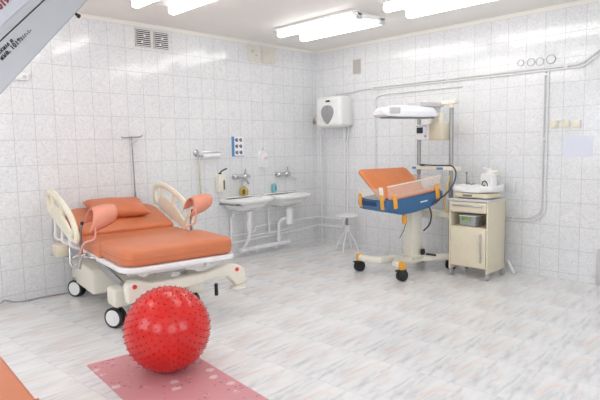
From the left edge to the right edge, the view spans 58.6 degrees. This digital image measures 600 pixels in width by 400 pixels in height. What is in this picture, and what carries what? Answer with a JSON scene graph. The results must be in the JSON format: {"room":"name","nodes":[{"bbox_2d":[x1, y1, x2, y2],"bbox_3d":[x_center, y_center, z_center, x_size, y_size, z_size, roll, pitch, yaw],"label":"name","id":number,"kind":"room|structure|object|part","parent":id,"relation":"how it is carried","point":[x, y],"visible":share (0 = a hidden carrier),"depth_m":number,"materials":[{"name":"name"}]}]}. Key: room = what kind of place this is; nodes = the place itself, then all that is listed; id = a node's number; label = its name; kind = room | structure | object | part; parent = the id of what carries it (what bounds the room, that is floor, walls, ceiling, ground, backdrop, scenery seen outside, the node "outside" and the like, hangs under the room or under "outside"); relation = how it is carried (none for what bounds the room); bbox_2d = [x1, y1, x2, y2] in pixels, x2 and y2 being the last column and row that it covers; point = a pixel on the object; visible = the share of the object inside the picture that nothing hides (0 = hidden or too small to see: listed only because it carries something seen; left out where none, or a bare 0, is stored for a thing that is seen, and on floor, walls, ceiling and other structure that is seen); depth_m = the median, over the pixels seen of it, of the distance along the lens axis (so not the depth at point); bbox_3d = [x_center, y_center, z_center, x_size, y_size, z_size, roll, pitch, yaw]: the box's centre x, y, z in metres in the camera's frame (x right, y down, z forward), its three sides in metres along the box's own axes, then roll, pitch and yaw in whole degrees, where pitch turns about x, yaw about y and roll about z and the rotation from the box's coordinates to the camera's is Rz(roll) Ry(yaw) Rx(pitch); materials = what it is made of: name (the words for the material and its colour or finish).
{"room":"hospital room","nodes":[
{"label":"hospital room","id":0,"kind":"room"},
{"bbox_2d":[0,13,317,304],"bbox_3d":[-2.443,-0.489,5.578,7.800,2.863,0.200,-7,8,-44],"label":"wall","id":1,"kind":"structure","parent":0,"point":[62,128],"depth_m":6.07,"materials":[{"name":"tile"}]},
{"bbox_2d":[15,73,28,80],"bbox_3d":[-2.666,-1.181,5.121,0.120,0.070,0.052,-7,8,-44],"label":"junction box","id":2,"kind":"object","parent":1,"relation":"attached to","point":[22,76],"visible":0.86,"depth_m":5.11,"materials":[{"name":"white plastic"}]},
{"bbox_2d":[135,28,150,47],"bbox_3d":[-1.760,-1.819,5.999,0.190,0.200,0.012,-7,8,-44],"label":"air vent","id":3,"kind":"object","parent":1,"relation":"in","point":[142,36],"visible":1,"depth_m":6.00,"materials":[{"name":"grey metal"}]},
{"bbox_2d":[153,31,168,50],"bbox_3d":[-1.601,-1.833,6.157,0.190,0.200,0.012,-7,8,-44],"label":"air vent","id":4,"kind":"object","parent":1,"relation":"in","point":[160,39],"visible":1,"depth_m":6.15,"materials":[{"name":"grey metal"}]},
{"bbox_2d":[193,150,220,158],"bbox_3d":[-1.149,-0.574,6.648,0.362,0.113,0.101,-7,8,-44],"label":"holder","id":5,"kind":"object","parent":1,"relation":"attached to","point":[195,152],"visible":1,"depth_m":6.60,"materials":[{"name":"silver metal"}]},
{"bbox_2d":[198,157,201,193],"bbox_3d":[-1.231,-0.243,6.608,0.024,0.621,0.045,0,6,15],"label":"tube","id":6,"kind":"object","parent":5,"relation":"hanging from","point":[198,157],"visible":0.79,"depth_m":6.58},
{"bbox_3d":[-1.140,-0.574,6.659,0.334,0.073,0.063,-7,8,-44],"label":"rod","id":7,"kind":"part","parent":5,"relation":"part of","materials":[{"name":"silver metal"}]},
{"bbox_2d":[215,168,226,191],"bbox_3d":[-0.998,-0.254,6.806,0.110,0.308,0.128,-7,8,-44],"label":"dispenser","id":8,"kind":"object","parent":1,"relation":"attached to","point":[220,178],"visible":1,"depth_m":6.79,"materials":[{"name":"beige plastic"}]},
{"bbox_2d":[231,137,243,156],"bbox_3d":[-0.820,-0.703,7.029,0.200,0.260,0.006,-7,8,-44],"label":"poster","id":9,"kind":"object","parent":1,"relation":"attached to","point":[237,143],"visible":1,"depth_m":7.02,"materials":[{"name":"white paper"}]},
{"bbox_2d":[232,169,249,184],"bbox_3d":[-0.748,-0.307,7.030,0.281,0.210,0.157,-7,8,-44],"label":"tap","id":10,"kind":"object","parent":1,"relation":"attached to","point":[245,175],"visible":1,"depth_m":7.01,"materials":[{"name":"silver metal"}]},
{"bbox_2d":[219,194,273,211],"bbox_3d":[-0.655,0.051,6.966,0.690,0.195,0.420,-7,8,-44],"label":"basin","id":11,"kind":"object","parent":1,"relation":"attached to","point":[253,202],"visible":1,"depth_m":6.86,"materials":[{"name":"white ceramic"}]},
{"bbox_2d":[239,182,248,195],"bbox_3d":[-0.743,-0.146,7.082,0.122,0.174,0.123,-7,8,-44],"label":"soap bottle","id":12,"kind":"object","parent":11,"relation":"on","point":[243,191],"visible":1,"depth_m":7.04,"materials":[{"name":"yellow plastic"}]},
{"bbox_2d":[244,212,252,248],"bbox_3d":[-0.694,0.414,7.028,0.080,0.527,0.179,-7,8,-44],"label":"trap","id":13,"kind":"object","parent":11,"relation":"attached to","point":[249,226],"visible":1,"depth_m":6.96,"materials":[{"name":"white paint"}]},
{"bbox_2d":[246,212,252,231],"bbox_3d":[-0.661,0.284,6.979,0.080,0.260,0.080,-7,8,-44],"label":"cup","id":14,"kind":"object","parent":13,"relation":"on","point":[249,226],"depth_m":6.95,"materials":[{"name":"white paint"}]},
{"bbox_2d":[247,45,260,62],"bbox_3d":[-0.611,-1.949,7.130,0.215,0.210,0.017,-7,8,-44],"label":"cover plate","id":15,"kind":"object","parent":1,"relation":"in","point":[253,51],"visible":1,"depth_m":7.12,"materials":[{"name":"beige plastic"}]},
{"bbox_3d":[-0.608,-1.948,7.126,0.165,0.160,0.004,-7,8,-44],"label":"plate","id":16,"kind":"part","parent":15,"relation":"part of","materials":[{"name":"beige plastic"}]},
{"bbox_2d":[258,148,268,166],"bbox_3d":[-0.500,-0.576,7.306,0.110,0.260,0.085,-7,8,-44],"label":"soap dispenser","id":17,"kind":"object","parent":1,"relation":"attached to","point":[262,156],"visible":1,"depth_m":7.28,"materials":[{"name":"white plastic"}]},
{"bbox_2d":[260,151,266,165],"bbox_3d":[-0.499,-0.566,7.306,0.100,0.200,0.063,-7,8,-44],"label":"bottle","id":18,"kind":"object","parent":17,"relation":"on","point":[263,156],"depth_m":7.28,"materials":[{"name":"white plastic"}]},
{"bbox_2d":[239,239,290,252],"bbox_3d":[-0.490,0.643,7.391,0.880,0.097,0.122,-7,8,-44],"label":"pipe","id":19,"kind":"object","parent":1,"relation":"attached to","point":[255,248],"visible":1,"depth_m":7.32,"materials":[{"name":"white paint"}]},
{"bbox_2d":[276,207,292,242],"bbox_3d":[-0.213,0.352,7.496,0.248,0.506,0.118,-1,6,0],"label":"trap","id":20,"kind":"object","parent":19,"relation":"attached to","point":[289,211],"visible":1,"depth_m":7.46,"materials":[{"name":"white paint"}]},
{"bbox_2d":[244,227,291,237],"bbox_3d":[-0.430,0.454,7.422,0.880,0.041,0.025,-7,8,-44],"label":"pipe","id":21,"kind":"object","parent":20,"relation":"attached to","point":[291,227],"visible":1,"depth_m":7.39,"materials":[{"name":"white metal"}]},
{"bbox_2d":[285,207,292,223],"bbox_3d":[-0.151,0.216,7.482,0.120,0.235,0.120,-7,8,-44],"label":"cup","id":22,"kind":"object","parent":20,"relation":"on","point":[289,211],"depth_m":7.44,"materials":[{"name":"white paint"}]},
{"bbox_2d":[262,47,274,64],"bbox_3d":[-0.427,-1.970,7.312,0.235,0.210,0.015,-7,8,-44],"label":"cover plate","id":23,"kind":"object","parent":1,"relation":"in","point":[268,54],"visible":1,"depth_m":7.30,"materials":[{"name":"beige plastic"}]},
{"bbox_3d":[-0.423,-1.970,7.308,0.185,0.160,0.004,-7,8,-44],"label":"plate","id":24,"kind":"part","parent":23,"relation":"part of","materials":[{"name":"beige plastic"}]},
{"bbox_2d":[275,167,296,179],"bbox_3d":[-0.201,-0.372,7.572,0.307,0.201,0.155,-7,8,-44],"label":"tap","id":25,"kind":"object","parent":1,"relation":"attached to","point":[286,173],"visible":1,"depth_m":7.56,"materials":[{"name":"silver metal"}]},
{"bbox_2d":[262,190,310,206],"bbox_3d":[-0.154,-0.007,7.459,0.680,0.195,0.418,-7,8,-44],"label":"basin","id":26,"kind":"object","parent":1,"relation":"attached to","point":[284,198],"visible":0.97,"depth_m":7.36,"materials":[{"name":"white ceramic"}]},
{"bbox_2d":[272,180,276,192],"bbox_3d":[-0.359,-0.192,7.468,0.056,0.174,0.061,-7,8,-44],"label":"soap bottle","id":27,"kind":"object","parent":26,"relation":"on","point":[274,187],"visible":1,"depth_m":7.45,"materials":[{"name":"teal plastic"}]},
{"bbox_2d":[232,216,341,236],"bbox_3d":[-0.141,0.377,7.437,1.644,0.113,0.483,-7,8,-44],"label":"pipe","id":28,"kind":"object","parent":1,"relation":"attached to","point":[255,227],"visible":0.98,"depth_m":7.66,"materials":[{"name":"white metal"}]},
{"bbox_2d":[230,214,344,243],"bbox_3d":[-0.137,0.321,7.367,1.709,0.417,0.554,-7,8,-44],"label":"pipe","id":29,"kind":"object","parent":1,"relation":"attached to","point":[232,215],"visible":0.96,"depth_m":7.53,"materials":[{"name":"white metal"}]},
{"bbox_2d":[267,208,269,234],"bbox_3d":[-0.433,0.299,7.376,0.038,0.383,0.137,-1,6,-1],"label":"pipe","id":30,"kind":"object","parent":29,"relation":"attached to","point":[268,209],"visible":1,"depth_m":7.41,"materials":[{"name":"white paint"}]},
{"bbox_2d":[0,241,599,399],"bbox_3d":[0.191,1.252,3.115,7.800,0.200,7.600,-7,8,-44],"label":"floor","id":31,"kind":"structure","parent":0,"point":[306,324],"depth_m":4.18,"materials":[{"name":"tile"}]},
{"bbox_2d":[0,356,38,399],"bbox_3d":[-1.315,1.041,1.981,0.627,0.502,1.900,-6,8,-40],"label":"couch","id":32,"kind":"object","parent":31,"relation":"on","point":[11,387],"visible":1,"depth_m":2.19,"materials":[{"name":"orange leather"}]},
{"bbox_2d":[0,292,68,303],"bbox_3d":[-2.606,0.959,5.254,0.185,0.052,0.916,3,7,37],"label":"cable","id":33,"kind":"object","parent":31,"relation":"on","point":[66,292],"visible":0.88,"depth_m":5.27,"materials":[{"name":"grey plastic"}]},
{"bbox_2d":[121,135,142,196],"bbox_3d":[-1.793,0.082,5.958,0.400,1.611,0.174,-7,8,-44],"label":"stand","id":34,"kind":"object","parent":31,"relation":"on","point":[132,140],"visible":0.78,"depth_m":5.95,"materials":[{"name":"metal"}]},
{"bbox_2d":[45,182,246,327],"bbox_3d":[-1.476,0.435,5.060,1.365,1.090,1.947,-5,7,-36],"label":"bed","id":35,"kind":"object","parent":31,"relation":"on","point":[129,257],"visible":0.92,"depth_m":4.63,"materials":[{"name":"orange plastic"}]},
{"bbox_3d":[-2.392,-0.001,5.159,0.038,0.142,0.064,-5,7,-36],"label":"rail post","id":36,"kind":"part","parent":35,"relation":"part of","materials":[{"name":"beige plastic"}]},
{"bbox_3d":[-2.188,0.079,4.900,0.034,0.150,0.077,-3,6,-21],"label":"rail post","id":37,"kind":"part","parent":35,"relation":"part of","materials":[{"name":"beige plastic"}]},
{"bbox_3d":[-2.188,0.212,4.930,0.034,0.280,0.800,-5,7,-37],"label":"rail panel","id":38,"kind":"part","parent":35,"relation":"part of","materials":[{"name":"beige plastic"}]},
{"bbox_3d":[-2.208,0.130,4.936,0.062,0.432,1.025,-5,7,-37],"label":"rail frame","id":39,"kind":"part","parent":35,"relation":"part of","materials":[{"name":"beige plastic"}]},
{"bbox_3d":[-1.882,0.351,4.606,0.048,0.309,0.030,1,6,16],"label":"support post","id":40,"kind":"part","parent":35,"relation":"part of","materials":[{"name":"metal"}]},
{"bbox_3d":[-1.623,0.704,4.739,0.060,0.149,0.579,-5,7,-36],"label":"lift arm","id":41,"kind":"part","parent":35,"relation":"part of","materials":[{"name":"metal"}]},
{"bbox_2d":[82,197,151,217],"bbox_3d":[-1.895,0.075,5.531,0.602,0.190,0.405,-5,7,-33],"label":"pillow","id":42,"kind":"object","parent":35,"relation":"on","point":[126,206],"visible":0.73,"depth_m":5.47,"materials":[{"name":"orange leather"}]},
{"bbox_3d":[-1.866,0.207,5.491,0.950,0.256,0.628,-5,7,-36],"label":"backrest mattress","id":43,"kind":"part","parent":35,"relation":"part of","materials":[{"name":"orange leather"}]},
{"bbox_3d":[-1.479,0.378,4.988,0.975,0.102,0.680,-5,7,-36],"label":"seat mattress","id":44,"kind":"part","parent":35,"relation":"part of","materials":[{"name":"orange leather"}]},
{"bbox_3d":[-1.126,0.395,4.515,0.945,0.140,0.640,-5,7,-36],"label":"foot mattress","id":45,"kind":"part","parent":35,"relation":"part of","materials":[{"name":"orange leather"}]},
{"bbox_3d":[-1.365,0.534,4.874,0.610,0.130,1.200,-5,7,-36],"label":"under frame","id":46,"kind":"part","parent":35,"relation":"part of","materials":[{"name":"white metal"}]},
{"bbox_3d":[-1.336,-0.013,5.657,0.037,0.150,0.074,-5,7,-36],"label":"rail post","id":47,"kind":"part","parent":35,"relation":"part of","materials":[{"name":"beige plastic"}]},
{"bbox_3d":[-1.348,0.121,5.678,0.032,0.280,0.800,-5,7,-36],"label":"rail panel","id":48,"kind":"part","parent":35,"relation":"part of","materials":[{"name":"beige plastic"}]},
{"bbox_3d":[-1.359,0.038,5.691,0.059,0.432,1.025,-5,7,-36],"label":"rail frame","id":49,"kind":"part","parent":35,"relation":"part of","materials":[{"name":"beige plastic"}]},
{"bbox_3d":[-1.139,0.180,5.402,0.030,0.149,0.136,-6,8,-40],"label":"rail post","id":50,"kind":"part","parent":35,"relation":"part of","materials":[{"name":"beige plastic"}]},
{"bbox_2d":[87,354,268,399],"bbox_3d":[-0.651,1.159,3.164,0.640,0.004,1.750,-6,7,-39],"label":"exercise mat","id":51,"kind":"object","parent":31,"relation":"on","point":[200,380],"visible":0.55,"depth_m":3.34,"materials":[{"name":"pink plastic"}]},
{"bbox_2d":[122,285,210,373],"bbox_3d":[-0.871,0.844,3.515,0.569,0.566,0.570,-7,8,-44],"label":"exercise ball","id":52,"kind":"object","parent":51,"relation":"on","point":[166,329],"visible":1,"depth_m":3.32,"materials":[{"name":"red rubber"}]},
{"bbox_2d":[335,213,358,252],"bbox_3d":[0.652,0.454,7.411,0.330,0.513,0.330,-7,8,-44],"label":"stool","id":53,"kind":"object","parent":31,"relation":"on","point":[341,215],"visible":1,"depth_m":7.37,"materials":[{"name":"white metal"}]},
{"bbox_3d":[0.614,0.556,7.337,0.020,0.326,0.163,2,6,25],"label":"leg","id":54,"kind":"part","parent":53,"relation":"part of","materials":[{"name":"white metal"}]},
{"bbox_3d":[0.648,0.216,7.387,0.330,0.035,0.330,-7,8,-44],"label":"seat","id":55,"kind":"part","parent":53,"relation":"part of","materials":[{"name":"white plastic"}]},
{"bbox_3d":[0.738,0.549,7.381,0.164,0.327,0.019,2,6,25],"label":"leg","id":56,"kind":"part","parent":53,"relation":"part of","materials":[{"name":"white metal"}]},
{"bbox_2d":[353,99,460,281],"bbox_3d":[1.226,-0.146,6.066,1.084,1.950,0.808,-4,7,-29],"label":"infant warmer","id":57,"kind":"object","parent":31,"relation":"on","point":[414,205],"visible":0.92,"depth_m":6.02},
{"bbox_2d":[358,167,423,199],"bbox_3d":[1.064,-0.188,6.060,0.730,0.332,0.427,-5,7,-32],"label":"mattress","id":58,"kind":"object","parent":57,"relation":"in","point":[381,177],"visible":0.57,"depth_m":6.04,"materials":[{"name":"orange leather"}]},
{"bbox_3d":[1.158,0.653,6.309,0.980,0.090,0.306,-4,7,-29],"label":"leg","id":59,"kind":"part","parent":57,"relation":"part of","materials":[{"name":"beige plastic"}]},
{"bbox_2d":[358,175,442,214],"bbox_3d":[1.122,-0.072,6.014,0.922,0.400,0.726,-7,8,-44],"label":"tray","id":60,"kind":"object","parent":57,"relation":"on","point":[414,202],"depth_m":5.81,"materials":[{"name":"blue plastic"}]},
{"bbox_3d":[1.392,0.670,6.043,0.907,0.080,0.269,-4,7,-29],"label":"leg","id":61,"kind":"part","parent":57,"relation":"part of","materials":[{"name":"beige plastic"}]},
{"bbox_3d":[1.570,0.162,6.292,0.220,0.080,0.600,-4,7,-29],"label":"rail","id":62,"kind":"part","parent":57,"relation":"part of","materials":[{"name":"beige plastic"}]},
{"bbox_2d":[414,165,460,170],"bbox_3d":[1.593,-0.376,6.262,0.140,0.045,0.670,-4,7,-29],"label":"shelf","id":63,"kind":"object","parent":57,"relation":"attached to","point":[419,167],"depth_m":6.13,"materials":[{"name":"beige plastic"}]},
{"bbox_2d":[448,197,506,280],"bbox_3d":[1.946,0.405,5.897,0.451,0.862,0.466,-7,8,-44],"label":"base cabinet","id":64,"kind":"object","parent":31,"relation":"on","point":[483,246],"visible":0.98,"depth_m":5.75,"materials":[{"name":"beige wood"}]},
{"bbox_3d":[1.803,0.364,6.056,0.420,0.763,0.018,-7,8,-44],"label":"panel","id":65,"kind":"part","parent":64,"relation":"part of","materials":[{"name":"beige wood"}]},
{"bbox_3d":[1.788,0.063,5.711,0.022,0.020,0.340,-7,8,-44],"label":"drawer handle","id":66,"kind":"part","parent":64,"relation":"part of","materials":[{"name":"metal"}]},
{"bbox_3d":[1.812,0.509,5.771,0.018,0.405,0.406,-7,8,-44],"label":"door","id":67,"kind":"part","parent":64,"relation":"part of","materials":[{"name":"beige wood"}]},
{"bbox_3d":[1.960,0.700,5.935,0.398,0.018,0.414,-7,8,-44],"label":"panel","id":68,"kind":"part","parent":64,"relation":"part of","materials":[{"name":"beige wood"}]},
{"bbox_2d":[451,223,485,229],"bbox_3d":[1.951,0.282,5.891,0.402,0.018,0.414,-7,8,-44],"label":"shelf","id":69,"kind":"object","parent":64,"relation":"attached to","point":[454,226],"depth_m":5.79,"materials":[{"name":"beige wood"}]},
{"bbox_3d":[1.940,0.064,5.862,0.406,0.117,0.410,-7,8,-44],"label":"drawer","id":70,"kind":"part","parent":64,"relation":"part of","materials":[{"name":"beige wood"}]},
{"bbox_2d":[459,213,484,226],"bbox_3d":[1.879,0.217,5.850,0.219,0.122,0.206,-7,8,-44],"label":"storage box","id":71,"kind":"object","parent":64,"relation":"on","point":[466,219],"visible":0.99,"depth_m":5.78,"materials":[{"name":"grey plastic"}]},
{"bbox_3d":[1.880,0.165,5.846,0.214,0.017,0.206,-7,8,-44],"label":"box lid","id":72,"kind":"part","parent":71,"relation":"part of","materials":[{"name":"grey plastic"}]},
{"bbox_3d":[1.944,-0.012,5.859,0.432,0.024,0.466,-7,8,-44],"label":"panel","id":73,"kind":"part","parent":64,"relation":"part of","materials":[{"name":"grey plastic"}]},
{"bbox_2d":[452,183,503,199],"bbox_3d":[1.935,-0.097,5.830,0.310,0.151,0.530,-6,8,-41],"label":"scale","id":74,"kind":"object","parent":64,"relation":"on","point":[466,190],"visible":1,"depth_m":5.70,"materials":[{"name":"white plastic"}]},
{"bbox_2d":[452,183,503,192],"bbox_3d":[1.935,-0.127,5.827,0.310,0.091,0.530,-6,8,-41],"label":"tray","id":75,"kind":"object","parent":74,"relation":"on","point":[463,188],"depth_m":5.71,"materials":[{"name":"white plastic"}]},
{"bbox_2d":[480,167,498,186],"bbox_3d":[2.087,-0.196,5.892,0.089,0.329,0.242,-3,6,-17],"label":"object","id":76,"kind":"object","parent":74,"relation":"on","point":[489,178],"visible":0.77,"depth_m":5.85,"materials":[{"name":"white plastic"}]},
{"bbox_3d":[1.903,0.517,5.648,0.022,0.310,0.017,-7,8,-44],"label":"door handle","id":77,"kind":"part","parent":64,"relation":"part of","materials":[{"name":"metal"}]},
{"bbox_3d":[2.099,0.333,6.043,0.012,0.710,0.450,-7,8,-44],"label":"panel","id":78,"kind":"part","parent":64,"relation":"part of","materials":[{"name":"beige wood"}]},
{"bbox_3d":[2.107,0.389,5.750,0.420,0.763,0.018,-7,8,-44],"label":"panel","id":79,"kind":"part","parent":64,"relation":"part of","materials":[{"name":"beige wood"}]},
{"bbox_2d":[507,260,514,273],"bbox_3d":[2.355,0.746,5.965,0.034,0.145,0.140,-2,6,-14],"label":"hose","id":80,"kind":"object","parent":31,"relation":"on","point":[508,261],"visible":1,"depth_m":5.96,"materials":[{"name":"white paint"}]},
{"bbox_2d":[77,0,579,50],"bbox_3d":[0.136,-1.795,2.808,7.800,0.200,7.600,-7,8,-44],"label":"ceiling","id":81,"kind":"structure","parent":0,"point":[252,20],"depth_m":5.78,"materials":[{"name":"paint"}]},
{"bbox_2d":[0,0,86,93],"bbox_3d":[-1.088,-0.882,1.886,1.040,1.323,0.290,-2,6,-6],"label":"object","id":82,"kind":"object","parent":81,"relation":"hanging from","point":[26,26],"visible":1,"depth_m":1.80,"materials":[{"name":"grey paint"}]},
{"bbox_3d":[-1.128,-0.807,1.903,0.962,0.920,0.267,-2,6,-5],"label":"panel","id":83,"kind":"part","parent":82,"relation":"part of","materials":[{"name":"grey paint"}]},
{"bbox_2d":[130,0,215,15],"bbox_3d":[-0.969,-1.814,4.682,0.580,0.099,1.250,-7,8,-44],"label":"ceiling lamp","id":84,"kind":"object","parent":81,"relation":"attached to","point":[174,7],"visible":1,"depth_m":4.99,"materials":[{"name":"white plastic"}]},
{"bbox_2d":[152,0,185,6],"bbox_3d":[-0.969,-1.850,4.679,0.580,0.028,1.190,-7,8,-44],"label":"ceiling light","id":85,"kind":"object","parent":84,"relation":"on","point":[170,3],"depth_m":5.06,"materials":[{"name":"white plastic"}]},
{"bbox_2d":[274,9,385,41],"bbox_3d":[0.320,-1.985,6.143,0.580,0.099,1.260,-7,8,-44],"label":"ceiling lamp","id":86,"kind":"object","parent":81,"relation":"attached to","point":[350,20],"visible":1,"depth_m":6.02,"materials":[{"name":"white plastic"}]},
{"bbox_2d":[381,0,494,18],"bbox_3d":[1.429,-1.890,5.001,0.580,0.099,1.290,-7,8,-44],"label":"ceiling lamp","id":87,"kind":"object","parent":81,"relation":"attached to","point":[414,8],"visible":1,"depth_m":5.21,"materials":[{"name":"white plastic"}]},
{"bbox_2d":[381,0,452,10],"bbox_3d":[1.429,-1.925,4.997,0.580,0.028,1.230,-7,8,-44],"label":"ceiling light","id":88,"kind":"object","parent":87,"relation":"on","point":[385,3],"depth_m":5.25,"materials":[{"name":"white plastic"}]},
{"bbox_2d":[315,0,599,283],"bbox_3d":[2.926,-0.583,5.547,0.210,2.863,7.400,-7,8,-44],"label":"wall","id":89,"kind":"structure","parent":0,"point":[498,120],"depth_m":6.10,"materials":[{"name":"tile"}]},
{"bbox_2d":[320,128,322,241],"bbox_3d":[0.325,-0.239,8.046,0.019,1.750,0.018,-7,8,-44],"label":"pipe","id":90,"kind":"object","parent":89,"relation":"attached to","point":[320,128],"visible":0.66,"depth_m":8.03,"materials":[{"name":"white metal"}]},
{"bbox_2d":[324,128,326,241],"bbox_3d":[0.378,-0.225,8.001,0.016,1.730,0.015,-7,8,-44],"label":"pipe","id":91,"kind":"object","parent":89,"relation":"attached to","point":[324,128],"visible":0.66,"depth_m":7.99,"materials":[{"name":"white metal"}]},
{"bbox_2d":[317,95,352,127],"bbox_3d":[0.484,-1.244,7.570,0.332,0.430,0.470,-7,8,-44],"label":"water heater","id":92,"kind":"object","parent":89,"relation":"attached to","point":[332,111],"visible":1,"depth_m":7.43,"materials":[{"name":"white plastic"}]},
{"bbox_2d":[343,127,345,219],"bbox_3d":[0.635,-0.380,7.693,0.053,1.351,0.042,-7,8,-44],"label":"pipe","id":93,"kind":"object","parent":92,"relation":"attached to","point":[343,127],"visible":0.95,"depth_m":7.70,"materials":[{"name":"white paint"}]},
{"bbox_2d":[346,127,348,212],"bbox_3d":[0.689,-0.411,7.639,0.030,1.281,0.080,-3,6,-21],"label":"pipe","id":94,"kind":"object","parent":92,"relation":"attached to","point":[348,127],"visible":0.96,"depth_m":7.65,"materials":[{"name":"white metal"}]},
{"bbox_2d":[335,89,370,95],"bbox_3d":[0.743,-1.504,7.484,0.644,0.056,0.015,4,8,44],"label":"power cable","id":95,"kind":"object","parent":89,"relation":"attached to","point":[363,89],"visible":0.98,"depth_m":7.48,"materials":[{"name":"grey plastic"}]},
{"bbox_2d":[352,58,361,74],"bbox_3d":[0.791,-1.852,7.415,0.013,0.216,0.164,-7,8,-44],"label":"air vent","id":96,"kind":"object","parent":89,"relation":"in","point":[356,63],"visible":1,"depth_m":7.41,"materials":[{"name":"grey plastic"}]},
{"bbox_2d":[374,86,462,168],"bbox_3d":[1.475,-0.801,6.837,0.030,1.189,1.295,-7,8,-44],"label":"cable conduit","id":97,"kind":"object","parent":89,"relation":"attached to","point":[375,107],"visible":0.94,"depth_m":7.01,"materials":[{"name":"white plastic"}]},
{"bbox_2d":[371,53,599,89],"bbox_3d":[2.573,-1.452,5.646,0.030,0.195,4.540,-7,8,-44],"label":"cable conduit","id":98,"kind":"object","parent":89,"relation":"attached to","point":[597,55],"visible":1,"depth_m":6.02,"materials":[{"name":"white plastic"}]},
{"bbox_2d":[371,49,599,87],"bbox_3d":[2.571,-1.482,5.642,0.020,0.195,4.540,-7,8,-44],"label":"cable conduit","id":99,"kind":"object","parent":89,"relation":"attached to","point":[598,50],"visible":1,"depth_m":6.01,"materials":[{"name":"white plastic"}]},
{"bbox_2d":[506,181,515,191],"bbox_3d":[2.370,-0.150,6.005,0.030,0.120,0.110,-7,8,-44],"label":"wall socket","id":100,"kind":"object","parent":89,"relation":"attached to","point":[510,185],"visible":1,"depth_m":5.99,"materials":[{"name":"white plastic"}]},
{"bbox_2d":[506,71,547,219],"bbox_3d":[2.436,-0.575,5.890,0.030,1.605,0.525,-7,8,-44],"label":"cable conduit","id":101,"kind":"object","parent":89,"relation":"attached to","point":[545,73],"visible":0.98,"depth_m":5.73,"materials":[{"name":"white plastic"}]},
{"bbox_2d":[506,71,549,221],"bbox_3d":[2.442,-0.567,5.883,0.020,1.620,0.545,-7,8,-44],"label":"cable conduit","id":102,"kind":"object","parent":89,"relation":"attached to","point":[542,215],"visible":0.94,"depth_m":5.70,"materials":[{"name":"white plastic"}]},
{"bbox_2d":[550,120,557,127],"bbox_3d":[2.674,-0.796,5.624,0.024,0.080,0.080,-7,8,-44],"label":"light switch","id":103,"kind":"object","parent":89,"relation":"attached to","point":[553,124],"visible":1,"depth_m":5.61,"materials":[{"name":"beige plastic"}]},
{"bbox_2d":[561,120,569,127],"bbox_3d":[2.751,-0.790,5.547,0.024,0.080,0.080,-7,8,-44],"label":"light switch","id":104,"kind":"object","parent":89,"relation":"attached to","point":[564,123],"visible":1,"depth_m":5.54,"materials":[{"name":"beige plastic"}]},
{"bbox_2d":[572,119,580,127],"bbox_3d":[2.829,-0.783,5.469,0.024,0.080,0.080,-7,8,-44],"label":"light switch","id":105,"kind":"object","parent":89,"relation":"attached to","point":[575,123],"visible":1,"depth_m":5.46,"materials":[{"name":"beige plastic"}]},
{"bbox_2d":[562,135,592,156],"bbox_3d":[2.851,-0.552,5.489,0.002,0.215,0.290,-7,8,-44],"label":"paper sheet","id":106,"kind":"object","parent":89,"relation":"attached to","point":[573,146],"visible":1,"depth_m":5.48,"materials":[{"name":"white paper"}]},
{"bbox_2d":[596,250,599,284],"bbox_3d":[3.050,0.686,5.412,0.035,0.360,0.085,-7,8,-44],"label":"trim","id":107,"kind":"structure","parent":89,"relation":"attached to","point":[598,251],"depth_m":5.42,"materials":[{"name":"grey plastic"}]}
]}

